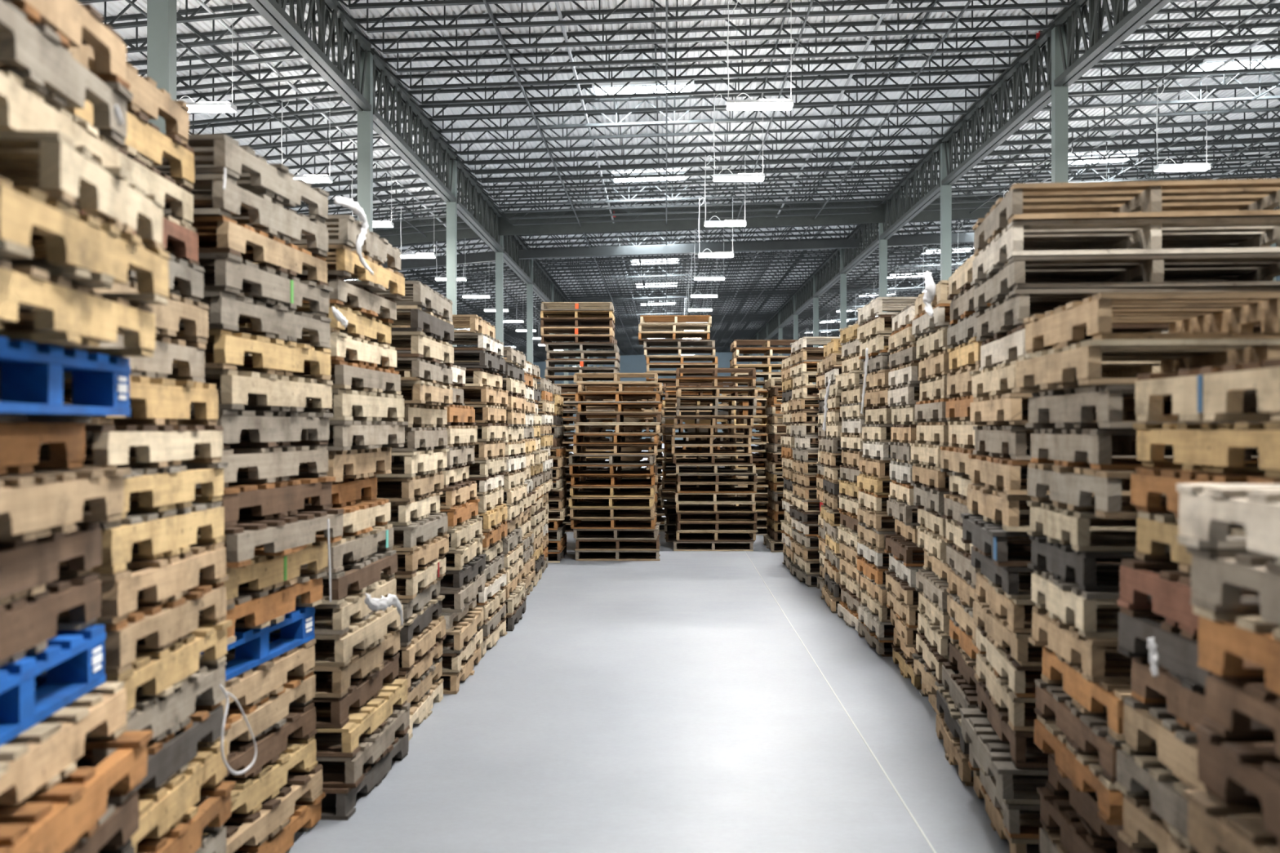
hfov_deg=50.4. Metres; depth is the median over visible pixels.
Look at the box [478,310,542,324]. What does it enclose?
joist
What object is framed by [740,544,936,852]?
line
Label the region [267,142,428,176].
joist
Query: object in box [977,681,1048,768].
wooden pallet
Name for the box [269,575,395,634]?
wooden pallet
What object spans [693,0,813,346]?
beam
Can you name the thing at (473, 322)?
wooden pallet
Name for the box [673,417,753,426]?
wooden pallet
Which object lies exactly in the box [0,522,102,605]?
wooden pallet
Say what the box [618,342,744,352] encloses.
joist
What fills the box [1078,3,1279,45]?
joist
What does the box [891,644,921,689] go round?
wooden pallet
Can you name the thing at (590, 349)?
joist
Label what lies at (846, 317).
joist
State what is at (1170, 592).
wooden pallet
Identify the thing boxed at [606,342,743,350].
joist
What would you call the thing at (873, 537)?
wooden pallet
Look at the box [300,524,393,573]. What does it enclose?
wooden pallet
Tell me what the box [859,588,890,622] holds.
wooden pallet
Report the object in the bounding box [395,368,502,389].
wooden pallet
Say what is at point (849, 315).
joist
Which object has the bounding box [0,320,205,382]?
wooden pallet
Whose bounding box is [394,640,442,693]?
wooden pallet
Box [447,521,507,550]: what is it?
wooden pallet
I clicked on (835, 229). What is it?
joist
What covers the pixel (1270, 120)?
joist
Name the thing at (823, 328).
joist
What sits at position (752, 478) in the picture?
wooden pallet
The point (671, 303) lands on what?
joist
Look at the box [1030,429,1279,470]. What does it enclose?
wooden pallet
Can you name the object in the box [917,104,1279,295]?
beam
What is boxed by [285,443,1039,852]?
floor
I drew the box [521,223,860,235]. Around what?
joist
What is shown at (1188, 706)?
wooden pallet
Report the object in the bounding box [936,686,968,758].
wooden pallet
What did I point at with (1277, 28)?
pipe
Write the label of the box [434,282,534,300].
joist
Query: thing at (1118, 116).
joist
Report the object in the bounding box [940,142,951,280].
column
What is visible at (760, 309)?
joist
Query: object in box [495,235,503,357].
column
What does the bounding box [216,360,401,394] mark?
wooden pallet
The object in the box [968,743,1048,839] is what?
wooden pallet
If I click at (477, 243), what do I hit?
joist
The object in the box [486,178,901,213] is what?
joist
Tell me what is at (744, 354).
girder
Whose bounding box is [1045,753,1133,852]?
wooden pallet
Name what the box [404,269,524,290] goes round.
joist
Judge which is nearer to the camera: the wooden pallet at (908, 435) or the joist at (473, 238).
the wooden pallet at (908, 435)
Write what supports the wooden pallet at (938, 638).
on the wooden pallet at (934, 660)
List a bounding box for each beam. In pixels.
[125,0,569,350]
[188,130,546,357]
[373,194,1005,245]
[379,233,973,269]
[483,0,635,355]
[653,0,667,315]
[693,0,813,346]
[719,0,972,351]
[790,0,1275,339]
[808,55,1279,346]
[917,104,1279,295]
[1210,153,1279,179]
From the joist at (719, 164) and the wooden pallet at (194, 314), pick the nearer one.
the wooden pallet at (194, 314)
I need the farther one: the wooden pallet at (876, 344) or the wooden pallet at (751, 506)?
the wooden pallet at (751, 506)
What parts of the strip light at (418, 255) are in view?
power cord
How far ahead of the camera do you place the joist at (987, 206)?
52.10 m
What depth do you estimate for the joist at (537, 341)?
126.66 m
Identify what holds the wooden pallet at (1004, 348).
on the wooden pallet at (998, 380)
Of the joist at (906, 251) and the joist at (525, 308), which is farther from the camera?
the joist at (525, 308)
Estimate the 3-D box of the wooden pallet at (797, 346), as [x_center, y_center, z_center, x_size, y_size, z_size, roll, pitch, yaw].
[2.190,-0.862,14.562,1.050,0.126,1.146,0,0,0]
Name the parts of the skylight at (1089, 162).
diffuser panel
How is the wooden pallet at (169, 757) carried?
on the wooden pallet at (160, 811)
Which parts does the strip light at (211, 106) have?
power cord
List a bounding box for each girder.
[247,0,371,111]
[361,48,456,201]
[449,156,502,252]
[503,235,533,284]
[533,258,553,302]
[553,283,568,302]
[589,333,595,350]
[742,345,749,355]
[750,331,756,346]
[756,322,767,346]
[766,310,779,338]
[778,293,794,328]
[793,274,816,315]
[813,248,839,297]
[840,222,879,273]
[879,139,948,239]
[941,22,1063,185]
[1053,0,1171,86]
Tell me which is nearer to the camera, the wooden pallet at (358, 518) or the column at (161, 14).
the wooden pallet at (358, 518)
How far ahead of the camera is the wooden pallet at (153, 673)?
3.85 m
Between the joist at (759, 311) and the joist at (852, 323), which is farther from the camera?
the joist at (852, 323)
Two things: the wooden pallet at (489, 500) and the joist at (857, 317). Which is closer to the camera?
the wooden pallet at (489, 500)
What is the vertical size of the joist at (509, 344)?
1.989 m
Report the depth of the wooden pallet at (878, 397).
10.21 m
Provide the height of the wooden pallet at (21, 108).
0.128 m
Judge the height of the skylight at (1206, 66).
0.185 m
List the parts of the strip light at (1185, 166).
power cord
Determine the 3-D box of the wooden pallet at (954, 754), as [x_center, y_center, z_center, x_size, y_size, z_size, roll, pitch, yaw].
[2.042,1.587,6.708,1.052,0.126,1.052,0,0,6]
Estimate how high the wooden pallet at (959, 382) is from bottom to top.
0.132 m
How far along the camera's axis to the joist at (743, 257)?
70.45 m
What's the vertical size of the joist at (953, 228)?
1.367 m
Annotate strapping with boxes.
[219,684,257,775]
[222,167,226,189]
[327,519,331,602]
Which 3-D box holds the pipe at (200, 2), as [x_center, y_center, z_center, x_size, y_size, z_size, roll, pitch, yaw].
[-6.855,-7.719,84.147,0.070,0.070,132.000,0,0,1]
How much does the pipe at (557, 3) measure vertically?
0.070 m
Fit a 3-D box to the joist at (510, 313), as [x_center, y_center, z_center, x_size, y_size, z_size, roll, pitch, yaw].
[-12.525,-7.467,90.457,15.265,1.989,0.123,0,0,1]
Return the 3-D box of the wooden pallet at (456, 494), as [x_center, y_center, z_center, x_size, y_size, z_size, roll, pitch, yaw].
[-1.665,0.443,8.963,1.060,0.126,1.147,0,0,1]
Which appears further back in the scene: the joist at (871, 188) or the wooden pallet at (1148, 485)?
the joist at (871, 188)
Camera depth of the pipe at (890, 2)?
34.03 m
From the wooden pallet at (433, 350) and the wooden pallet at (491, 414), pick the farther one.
the wooden pallet at (491, 414)
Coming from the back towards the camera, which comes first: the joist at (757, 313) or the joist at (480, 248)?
the joist at (757, 313)
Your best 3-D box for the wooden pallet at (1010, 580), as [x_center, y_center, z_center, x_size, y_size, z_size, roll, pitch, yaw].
[1.945,0.583,5.545,1.043,0.117,1.113,0,0,7]
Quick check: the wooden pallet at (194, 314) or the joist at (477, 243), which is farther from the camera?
the joist at (477, 243)
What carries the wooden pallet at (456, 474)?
on the wooden pallet at (456, 494)
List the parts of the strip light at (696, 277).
power cord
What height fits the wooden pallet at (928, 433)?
0.126 m
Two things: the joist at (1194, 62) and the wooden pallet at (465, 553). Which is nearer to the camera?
the wooden pallet at (465, 553)
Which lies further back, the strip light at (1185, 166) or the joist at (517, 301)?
the joist at (517, 301)
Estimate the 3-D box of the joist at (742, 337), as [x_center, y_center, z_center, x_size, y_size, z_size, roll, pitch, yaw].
[3.583,-8.353,135.531,15.265,1.165,0.123,0,0,1]
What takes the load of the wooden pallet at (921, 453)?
on the wooden pallet at (930, 476)
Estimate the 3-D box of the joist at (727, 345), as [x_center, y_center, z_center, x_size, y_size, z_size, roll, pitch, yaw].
[3.844,-8.353,149.141,15.265,1.165,0.123,0,0,1]
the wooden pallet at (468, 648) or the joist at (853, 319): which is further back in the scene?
the joist at (853, 319)
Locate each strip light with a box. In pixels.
[176,0,236,112]
[280,98,333,182]
[351,155,393,226]
[400,198,435,257]
[435,245,466,280]
[462,252,489,297]
[484,271,508,311]
[503,317,524,322]
[515,326,536,331]
[688,272,711,311]
[690,253,717,297]
[693,227,724,279]
[697,196,733,257]
[704,154,746,226]
[712,93,764,181]
[726,0,793,110]
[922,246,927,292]
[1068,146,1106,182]
[1153,83,1210,171]
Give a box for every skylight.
[591,80,693,99]
[611,170,686,182]
[630,258,679,264]
[636,283,677,287]
[639,302,675,305]
[887,273,924,278]
[921,246,973,253]
[1068,151,1137,164]
[1186,55,1279,75]
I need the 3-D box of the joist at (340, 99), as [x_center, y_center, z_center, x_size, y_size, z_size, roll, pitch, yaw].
[-13.599,-7.467,34.505,15.265,1.989,0.123,0,0,1]
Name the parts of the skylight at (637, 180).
diffuser panel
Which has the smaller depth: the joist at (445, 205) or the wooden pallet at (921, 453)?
the wooden pallet at (921, 453)
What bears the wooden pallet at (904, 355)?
on the wooden pallet at (904, 375)
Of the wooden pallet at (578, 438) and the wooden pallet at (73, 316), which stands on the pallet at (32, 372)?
the wooden pallet at (73, 316)
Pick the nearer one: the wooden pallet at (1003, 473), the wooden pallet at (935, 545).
the wooden pallet at (1003, 473)
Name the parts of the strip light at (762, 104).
power cord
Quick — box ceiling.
[89,0,1279,356]
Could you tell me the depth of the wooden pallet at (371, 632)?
6.12 m
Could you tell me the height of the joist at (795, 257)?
1.165 m
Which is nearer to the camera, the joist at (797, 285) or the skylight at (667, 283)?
the joist at (797, 285)
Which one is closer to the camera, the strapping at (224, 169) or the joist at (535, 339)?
the strapping at (224, 169)
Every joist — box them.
[76,0,117,3]
[101,0,317,53]
[104,0,282,29]
[123,20,336,74]
[126,41,353,91]
[176,60,354,104]
[176,78,382,124]
[188,106,407,148]
[189,92,395,136]
[229,119,418,159]
[253,131,428,168]
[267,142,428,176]
[287,171,445,208]
[293,152,437,187]
[295,195,474,222]
[296,187,467,217]
[298,180,457,214]
[313,162,445,195]
[337,0,1075,32]
[337,201,479,231]
[338,0,586,8]
[344,251,506,279]
[352,262,517,284]
[353,262,511,280]
[354,0,1075,53]
[355,208,479,236]
[355,264,514,280]
[368,13,1057,72]
[383,34,1035,89]
[386,239,494,262]
[391,237,481,247]
[395,52,1022,105]
[397,240,491,253]
[397,248,495,271]
[400,240,486,251]
[400,244,488,259]
[403,266,520,287]
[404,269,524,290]
[408,69,1005,119]
[417,84,990,132]
[420,272,526,293]
[421,296,541,314]
[422,275,526,295]
[422,288,539,308]
[422,291,542,309]
[423,293,541,311]
[428,100,975,143]
[430,279,526,297]
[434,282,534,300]
[437,114,963,155]
[439,284,537,302]
[446,127,952,164]
[453,133,943,174]
[457,295,541,312]
[457,301,542,317]
[457,303,541,319]
[457,305,541,320]
[457,312,540,328]
[457,322,540,332]
[457,331,563,346]
[457,332,541,346]
[457,338,575,347]
[458,314,540,329]
[459,298,543,315]
[459,316,540,329]
[459,333,571,346]
[460,333,541,346]
[461,144,933,183]
[461,318,540,333]
[462,333,574,346]
[462,338,543,348]
[463,320,540,333]
[468,154,924,191]
[469,343,545,349]
[474,307,540,322]
[475,163,915,199]
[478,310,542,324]
[480,171,908,206]
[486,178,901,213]
[491,186,894,219]
[497,193,887,225]
[503,322,540,334]
[503,324,540,336]
[503,325,540,337]
[503,327,564,339]
[503,328,575,340]
[506,341,564,351]
[509,341,554,350]
[515,345,564,352]
[516,223,862,245]
[518,223,861,241]
[519,225,857,249]
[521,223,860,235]
[522,227,853,249]
[523,346,576,353]
[525,349,591,360]
[526,232,848,258]
[530,237,845,262]
[533,349,590,360]
[535,248,837,266]
[535,249,835,270]
[537,249,833,273]
[541,253,830,276]
[543,257,826,279]
[546,261,822,283]
[549,264,819,285]
[551,268,816,288]
[553,271,812,291]
[555,275,808,293]
[557,275,808,296]
[560,279,800,298]
[561,281,803,301]
[563,284,799,302]
[564,286,799,304]
[567,288,796,306]
[569,291,794,308]
[571,293,791,310]
[593,324,759,337]
[594,322,762,334]
[595,320,764,333]
[595,323,764,336]
[599,326,757,338]
[600,328,754,340]
[600,330,751,342]
[600,333,750,344]
[601,328,756,342]
[604,342,743,353]
[605,342,728,351]
[605,343,730,354]
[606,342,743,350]
[607,337,750,349]
[612,296,789,311]
[613,298,784,314]
[613,300,785,315]
[613,304,780,319]
[613,305,779,320]
[614,302,779,317]
[614,307,778,322]
[614,309,777,324]
[614,311,775,325]
[614,312,773,327]
[614,314,772,328]
[614,315,770,329]
[614,317,768,331]
[614,319,766,332]
[615,326,755,339]
[617,331,755,343]
[617,333,754,345]
[617,334,752,346]
[617,336,751,347]
[618,337,751,348]
[618,342,742,351]
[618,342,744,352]
[620,344,730,355]
[624,345,730,355]
[770,328,839,338]
[770,328,839,339]
[772,326,839,337]
[773,324,848,336]
[774,323,854,335]
[776,322,847,333]
[777,323,839,333]
[782,316,856,328]
[782,317,857,328]
[782,319,854,330]
[782,320,852,331]
[785,315,856,326]
[786,313,857,325]
[787,311,857,324]
[790,311,857,322]
[791,310,857,320]
[798,303,901,315]
[798,305,876,317]
[798,306,876,319]
[800,302,864,314]
[801,301,867,312]
[803,296,918,311]
[805,294,917,309]
[807,292,921,307]
[810,290,918,305]
[812,288,924,303]
[818,282,937,299]
[818,285,924,301]
[820,280,940,297]
[822,261,964,279]
[822,270,940,284]
[822,277,940,294]
[825,257,969,275]
[826,275,940,292]
[828,254,971,273]
[828,271,954,289]
[831,269,952,287]
[837,264,961,282]
[850,243,973,262]
[850,243,974,259]
[852,250,973,270]
[855,248,972,266]
[856,226,973,247]
[861,222,976,238]
[866,220,973,237]
[866,240,973,255]
[874,231,988,251]
[895,220,973,233]
[901,219,976,228]
[902,168,1278,204]
[902,174,1279,211]
[907,217,977,222]
[910,160,1279,197]
[918,153,1279,190]
[928,145,1279,182]
[937,137,1279,174]
[953,127,1279,165]
[958,117,1279,155]
[969,106,1279,146]
[981,98,1279,135]
[995,85,1279,123]
[1009,71,1279,110]
[1026,57,1279,95]
[1044,40,1279,80]
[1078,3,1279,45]
[1080,22,1279,64]
[1101,0,1279,25]
[1169,0,1208,2]
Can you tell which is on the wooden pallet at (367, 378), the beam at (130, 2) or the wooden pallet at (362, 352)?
the wooden pallet at (362, 352)
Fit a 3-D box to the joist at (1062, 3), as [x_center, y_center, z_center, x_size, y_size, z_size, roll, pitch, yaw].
[1.492,-8.353,26.651,15.265,1.165,0.123,0,0,1]
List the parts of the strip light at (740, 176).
power cord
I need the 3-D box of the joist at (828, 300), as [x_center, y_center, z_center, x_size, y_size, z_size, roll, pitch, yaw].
[17.949,-8.937,89.872,15.265,1.367,0.123,0,0,1]
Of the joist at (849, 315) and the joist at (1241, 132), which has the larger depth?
the joist at (849, 315)
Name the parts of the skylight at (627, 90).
diffuser panel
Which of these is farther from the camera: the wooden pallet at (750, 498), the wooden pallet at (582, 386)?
the wooden pallet at (750, 498)
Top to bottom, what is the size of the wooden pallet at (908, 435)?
0.117 m
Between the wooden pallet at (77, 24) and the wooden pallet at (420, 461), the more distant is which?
the wooden pallet at (420, 461)
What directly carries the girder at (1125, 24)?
on the column at (1060, 95)
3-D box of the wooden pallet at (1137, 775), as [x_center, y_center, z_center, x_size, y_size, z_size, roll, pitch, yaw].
[1.820,0.936,3.297,1.051,0.122,0.892,0,0,2]
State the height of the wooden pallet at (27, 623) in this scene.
0.122 m
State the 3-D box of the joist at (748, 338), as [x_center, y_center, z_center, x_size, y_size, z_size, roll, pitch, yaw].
[3.612,-8.353,137.043,15.265,1.165,0.123,0,0,1]
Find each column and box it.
[146,0,176,133]
[357,51,373,280]
[446,160,457,346]
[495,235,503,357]
[526,258,533,364]
[549,283,553,342]
[564,333,568,383]
[576,348,580,373]
[756,333,759,439]
[766,323,770,346]
[778,311,782,403]
[793,294,798,339]
[813,275,818,383]
[840,248,846,328]
[879,222,887,311]
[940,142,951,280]
[1051,26,1068,182]
[1270,208,1275,280]
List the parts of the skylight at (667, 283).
diffuser panel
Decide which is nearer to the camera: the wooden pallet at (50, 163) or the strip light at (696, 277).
the wooden pallet at (50, 163)
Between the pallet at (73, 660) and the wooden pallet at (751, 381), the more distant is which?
the wooden pallet at (751, 381)
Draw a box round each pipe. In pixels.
[195,0,539,311]
[555,1,639,324]
[712,0,893,337]
[788,26,1279,346]
[1211,151,1277,179]
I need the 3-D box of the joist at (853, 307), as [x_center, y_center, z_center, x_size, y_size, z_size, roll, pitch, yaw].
[18.239,-8.937,104.994,15.265,1.367,0.123,0,0,1]
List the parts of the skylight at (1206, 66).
diffuser panel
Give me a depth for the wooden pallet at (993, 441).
5.39 m
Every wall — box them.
[533,345,823,439]
[1275,275,1279,280]
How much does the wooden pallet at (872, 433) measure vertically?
0.128 m
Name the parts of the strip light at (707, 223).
power cord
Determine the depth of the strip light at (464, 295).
61.93 m
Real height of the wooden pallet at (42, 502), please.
0.126 m
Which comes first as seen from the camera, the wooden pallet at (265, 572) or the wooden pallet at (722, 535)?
the wooden pallet at (265, 572)
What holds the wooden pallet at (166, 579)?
on the wooden pallet at (150, 627)
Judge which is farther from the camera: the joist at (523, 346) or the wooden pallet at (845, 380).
the joist at (523, 346)
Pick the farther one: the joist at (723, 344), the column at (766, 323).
the joist at (723, 344)
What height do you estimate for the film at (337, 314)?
0.069 m
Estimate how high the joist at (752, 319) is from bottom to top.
1.165 m
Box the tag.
[1035,31,1039,39]
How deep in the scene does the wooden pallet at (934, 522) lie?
7.80 m
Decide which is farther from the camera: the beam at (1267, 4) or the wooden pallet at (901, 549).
the beam at (1267, 4)
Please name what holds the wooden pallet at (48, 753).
on the wooden pallet at (54, 820)
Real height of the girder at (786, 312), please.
1.470 m
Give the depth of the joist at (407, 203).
46.47 m
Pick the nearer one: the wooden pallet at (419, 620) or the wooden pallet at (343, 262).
the wooden pallet at (343, 262)
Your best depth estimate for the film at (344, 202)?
5.65 m
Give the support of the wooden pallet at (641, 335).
on the wooden pallet at (647, 344)
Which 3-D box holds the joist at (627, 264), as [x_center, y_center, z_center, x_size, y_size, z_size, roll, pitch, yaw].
[2.363,-8.353,72.018,15.265,1.165,0.123,0,0,1]
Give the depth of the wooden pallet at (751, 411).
17.96 m
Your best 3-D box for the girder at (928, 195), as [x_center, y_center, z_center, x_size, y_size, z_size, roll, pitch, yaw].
[9.521,-8.132,47.876,0.340,1.470,11.879,0,0,1]
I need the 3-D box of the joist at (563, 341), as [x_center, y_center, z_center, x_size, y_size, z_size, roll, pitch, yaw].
[-11.770,-7.467,129.775,15.265,1.989,0.123,0,0,1]
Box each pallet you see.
[0,0,133,146]
[0,44,190,144]
[0,70,120,167]
[0,129,164,250]
[0,177,170,304]
[0,253,204,302]
[0,258,155,356]
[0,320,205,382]
[0,336,130,415]
[0,372,218,425]
[0,413,91,475]
[0,467,131,541]
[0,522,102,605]
[0,573,102,666]
[0,624,106,746]
[0,681,128,804]
[0,730,153,852]
[2,0,130,90]
[17,280,209,343]
[37,581,226,675]
[37,620,232,724]
[38,425,223,468]
[38,445,328,488]
[57,542,229,624]
[58,501,225,573]
[62,369,333,413]
[62,409,333,448]
[63,100,195,189]
[69,788,138,852]
[71,205,199,265]
[74,659,226,767]
[79,702,223,791]
[82,462,228,520]
[107,420,408,450]
[117,146,193,226]
[124,540,328,605]
[129,476,335,528]
[130,740,227,852]
[136,782,235,852]
[152,133,328,222]
[162,173,328,256]
[164,215,328,285]
[168,252,333,317]
[168,291,331,347]
[172,329,331,380]
[190,389,404,421]
[193,702,318,806]
[196,508,344,568]
[199,571,327,644]
[200,606,315,680]
[201,734,318,835]
[215,671,315,755]
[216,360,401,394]
[221,639,315,715]
[222,764,323,852]
[229,303,391,346]
[233,447,391,482]
[233,792,325,852]
[235,275,396,323]
[240,427,448,451]
[243,332,396,370]
[244,404,447,426]
[244,498,391,542]
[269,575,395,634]
[280,679,408,757]
[282,702,410,787]
[284,214,400,271]
[287,731,408,820]
[295,244,404,299]
[295,550,397,604]
[298,445,475,468]
[298,448,449,477]
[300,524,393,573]
[304,474,377,506]
[307,380,453,406]
[307,425,477,447]
[310,653,399,728]
[313,629,400,697]
[314,600,404,666]
[324,357,452,386]
[339,305,453,344]
[340,331,453,366]
[341,533,449,574]
[343,280,453,322]
[352,423,510,441]
[352,440,505,460]
[360,471,444,501]
[375,491,442,525]
[375,512,448,551]
[377,463,469,487]
[377,480,478,508]
[382,404,475,425]
[391,314,495,338]
[391,498,479,528]
[393,517,483,550]
[394,555,445,599]
[394,576,443,622]
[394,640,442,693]
[395,333,503,355]
[395,350,505,373]
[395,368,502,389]
[397,616,446,671]
[400,386,509,406]
[400,595,444,645]
[403,457,508,477]
[406,657,442,706]
[407,679,444,740]
[413,404,506,422]
[417,535,484,570]
[417,554,486,590]
[439,592,479,632]
[439,644,480,694]
[440,472,505,494]
[440,487,503,512]
[440,571,484,612]
[440,626,483,672]
[441,607,483,653]
[446,504,507,532]
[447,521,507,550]
[475,570,506,605]
[481,601,506,639]
[540,310,614,323]
[540,319,614,331]
[540,327,614,337]
[540,335,617,345]
[541,302,614,314]
[544,368,619,377]
[545,343,618,352]
[545,360,620,370]
[546,351,620,363]
[568,453,655,464]
[568,463,654,475]
[568,493,655,507]
[568,512,657,528]
[569,484,654,497]
[569,502,654,519]
[570,472,655,486]
[573,373,657,383]
[573,433,658,444]
[573,444,657,454]
[573,522,660,539]
[574,392,660,403]
[574,423,660,433]
[574,533,660,550]
[575,542,660,560]
[576,413,662,423]
[577,382,662,395]
[577,403,662,413]
[638,324,710,333]
[638,332,710,344]
[640,315,711,327]
[643,340,715,350]
[644,347,715,359]
[645,355,717,364]
[646,364,718,372]
[670,435,751,445]
[671,426,752,436]
[671,444,751,454]
[671,454,752,464]
[672,534,753,551]
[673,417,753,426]
[675,368,755,377]
[675,377,756,390]
[675,387,757,399]
[675,397,756,407]
[675,407,756,417]
[675,463,755,474]
[675,473,757,483]
[675,480,757,493]
[675,488,755,502]
[675,501,756,512]
[675,516,757,531]
[675,525,756,542]
[676,510,757,522]
[729,356,796,368]
[730,339,803,352]
[732,348,803,358]
[790,336,897,355]
[834,370,918,389]
[855,555,888,586]
[856,297,916,324]
[856,538,888,568]
[857,315,911,342]
[857,473,891,494]
[857,488,917,513]
[857,506,894,531]
[857,521,896,550]
[857,604,894,639]
[857,622,893,657]
[858,333,917,359]
[859,457,949,478]
[859,573,887,605]
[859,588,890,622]
[860,424,900,442]
[862,368,918,390]
[862,440,892,460]
[863,387,959,407]
[863,405,959,423]
[884,534,924,566]
[884,570,918,608]
[886,497,919,525]
[886,590,919,628]
[887,324,942,352]
[887,383,959,406]
[888,343,942,369]
[888,363,959,387]
[888,480,914,505]
[888,553,924,587]
[889,404,924,424]
[889,460,949,485]
[890,424,997,443]
[890,608,919,647]
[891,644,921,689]
[909,443,1028,466]
[911,302,990,337]
[911,462,1028,491]
[911,653,959,694]
[913,484,951,515]
[914,280,959,317]
[914,398,1028,422]
[915,325,950,358]
[915,422,1035,444]
[915,505,1030,539]
[915,525,949,563]
[915,568,950,612]
[915,631,958,683]
[916,611,951,658]
[917,350,1017,381]
[917,591,950,635]
[919,375,1039,401]
[922,547,951,582]
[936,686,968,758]
[936,712,973,786]
[939,446,1173,479]
[942,662,978,711]
[943,493,1030,526]
[944,518,1008,554]
[945,395,1172,420]
[946,254,1008,299]
[946,312,1031,348]
[946,336,1053,373]
[946,364,1078,398]
[946,543,977,588]
[946,567,976,607]
[946,593,976,646]
[947,420,1173,449]
[947,640,977,693]
[949,617,978,659]
[950,285,1013,324]
[959,708,1048,804]
[960,513,1138,566]
[966,483,1137,531]
[968,360,1160,398]
[968,454,1165,495]
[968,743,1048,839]
[969,392,1269,425]
[970,216,1279,285]
[971,543,1126,600]
[972,177,1279,256]
[973,253,1279,312]
[973,426,1258,459]
[973,571,1117,633]
[973,598,1044,666]
[973,652,1042,731]
[973,770,1043,852]
[974,286,1279,341]
[975,626,1062,697]
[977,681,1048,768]
[979,323,1261,370]
[1013,338,1279,392]
[1022,291,1279,354]
[1025,384,1279,427]
[1026,462,1248,518]
[1026,501,1170,551]
[1027,534,1178,591]
[1028,606,1132,683]
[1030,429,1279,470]
[1031,569,1180,638]
[1034,679,1179,782]
[1034,714,1168,825]
[1037,787,1117,852]
[1039,826,1116,852]
[1040,645,1149,740]
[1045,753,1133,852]
[1115,743,1236,849]
[1116,559,1272,635]
[1117,606,1213,691]
[1118,795,1199,852]
[1123,697,1262,817]
[1130,467,1279,524]
[1130,657,1279,764]
[1132,422,1279,477]
[1134,358,1279,421]
[1134,511,1266,573]
[1176,484,1279,564]
[1182,790,1279,852]
[1185,545,1279,624]
[1192,604,1279,694]
[1194,724,1279,848]
[1200,672,1279,758]
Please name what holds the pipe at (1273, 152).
attached to the beam at (877, 215)
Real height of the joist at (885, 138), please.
1.165 m
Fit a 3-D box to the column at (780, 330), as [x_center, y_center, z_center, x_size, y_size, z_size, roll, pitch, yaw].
[10.566,-3.526,102.316,0.460,10.352,0.460,0,0,1]
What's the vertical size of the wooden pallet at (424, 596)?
0.117 m
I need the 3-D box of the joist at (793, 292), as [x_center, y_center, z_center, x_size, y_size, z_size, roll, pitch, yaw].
[2.595,-8.353,84.116,15.265,1.165,0.123,0,0,1]
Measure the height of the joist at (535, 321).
1.989 m
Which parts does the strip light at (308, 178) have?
power cord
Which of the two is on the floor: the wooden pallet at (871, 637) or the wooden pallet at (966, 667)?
the wooden pallet at (871, 637)
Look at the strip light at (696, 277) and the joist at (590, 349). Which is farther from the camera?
the joist at (590, 349)
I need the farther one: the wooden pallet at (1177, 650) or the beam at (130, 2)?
the beam at (130, 2)
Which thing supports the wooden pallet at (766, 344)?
on the wooden pallet at (767, 352)
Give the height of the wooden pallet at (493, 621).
0.117 m
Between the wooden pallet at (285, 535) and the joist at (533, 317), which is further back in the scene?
the joist at (533, 317)
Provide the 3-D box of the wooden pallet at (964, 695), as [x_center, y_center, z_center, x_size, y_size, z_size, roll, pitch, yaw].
[2.075,1.320,6.697,1.052,0.126,1.048,0,0,6]
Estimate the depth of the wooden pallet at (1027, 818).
5.37 m
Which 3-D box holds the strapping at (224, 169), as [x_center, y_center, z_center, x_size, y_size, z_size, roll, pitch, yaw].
[-1.318,-0.786,4.317,0.006,0.070,0.021,0,0,1]
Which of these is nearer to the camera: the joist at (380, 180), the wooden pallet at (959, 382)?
the wooden pallet at (959, 382)
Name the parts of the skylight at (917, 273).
diffuser panel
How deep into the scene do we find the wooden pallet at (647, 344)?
21.65 m
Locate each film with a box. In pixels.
[113,104,123,124]
[331,306,347,328]
[333,196,373,275]
[364,593,403,625]
[822,379,830,431]
[860,347,868,414]
[923,270,936,316]
[1146,637,1158,676]
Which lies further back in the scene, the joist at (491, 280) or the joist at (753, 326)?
the joist at (753, 326)
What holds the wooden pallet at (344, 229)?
on the wooden pallet at (343, 262)
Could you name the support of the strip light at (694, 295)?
hanging from the ceiling
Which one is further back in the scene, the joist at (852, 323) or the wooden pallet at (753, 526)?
the joist at (852, 323)
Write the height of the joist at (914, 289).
1.367 m
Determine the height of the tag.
0.235 m
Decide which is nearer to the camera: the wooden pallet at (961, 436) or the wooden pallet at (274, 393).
the wooden pallet at (274, 393)
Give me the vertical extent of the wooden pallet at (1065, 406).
0.122 m
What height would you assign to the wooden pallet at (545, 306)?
0.128 m
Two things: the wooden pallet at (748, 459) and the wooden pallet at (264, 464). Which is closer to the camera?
the wooden pallet at (264, 464)
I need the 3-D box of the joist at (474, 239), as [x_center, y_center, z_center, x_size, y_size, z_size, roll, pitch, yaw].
[-13.106,-7.467,60.213,15.265,1.989,0.123,0,0,1]
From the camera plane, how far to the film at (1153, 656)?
3.24 m
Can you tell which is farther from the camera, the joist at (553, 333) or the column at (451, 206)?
the joist at (553, 333)
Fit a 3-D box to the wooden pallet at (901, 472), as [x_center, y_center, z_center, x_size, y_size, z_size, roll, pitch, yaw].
[2.235,0.305,8.998,1.056,0.132,1.026,0,0,3]
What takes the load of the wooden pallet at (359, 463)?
on the wooden pallet at (344, 493)
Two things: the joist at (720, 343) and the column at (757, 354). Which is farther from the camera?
the joist at (720, 343)
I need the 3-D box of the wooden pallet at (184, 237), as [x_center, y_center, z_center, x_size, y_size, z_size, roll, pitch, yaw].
[-1.928,-0.577,3.892,1.042,0.126,0.989,0,0,-1]

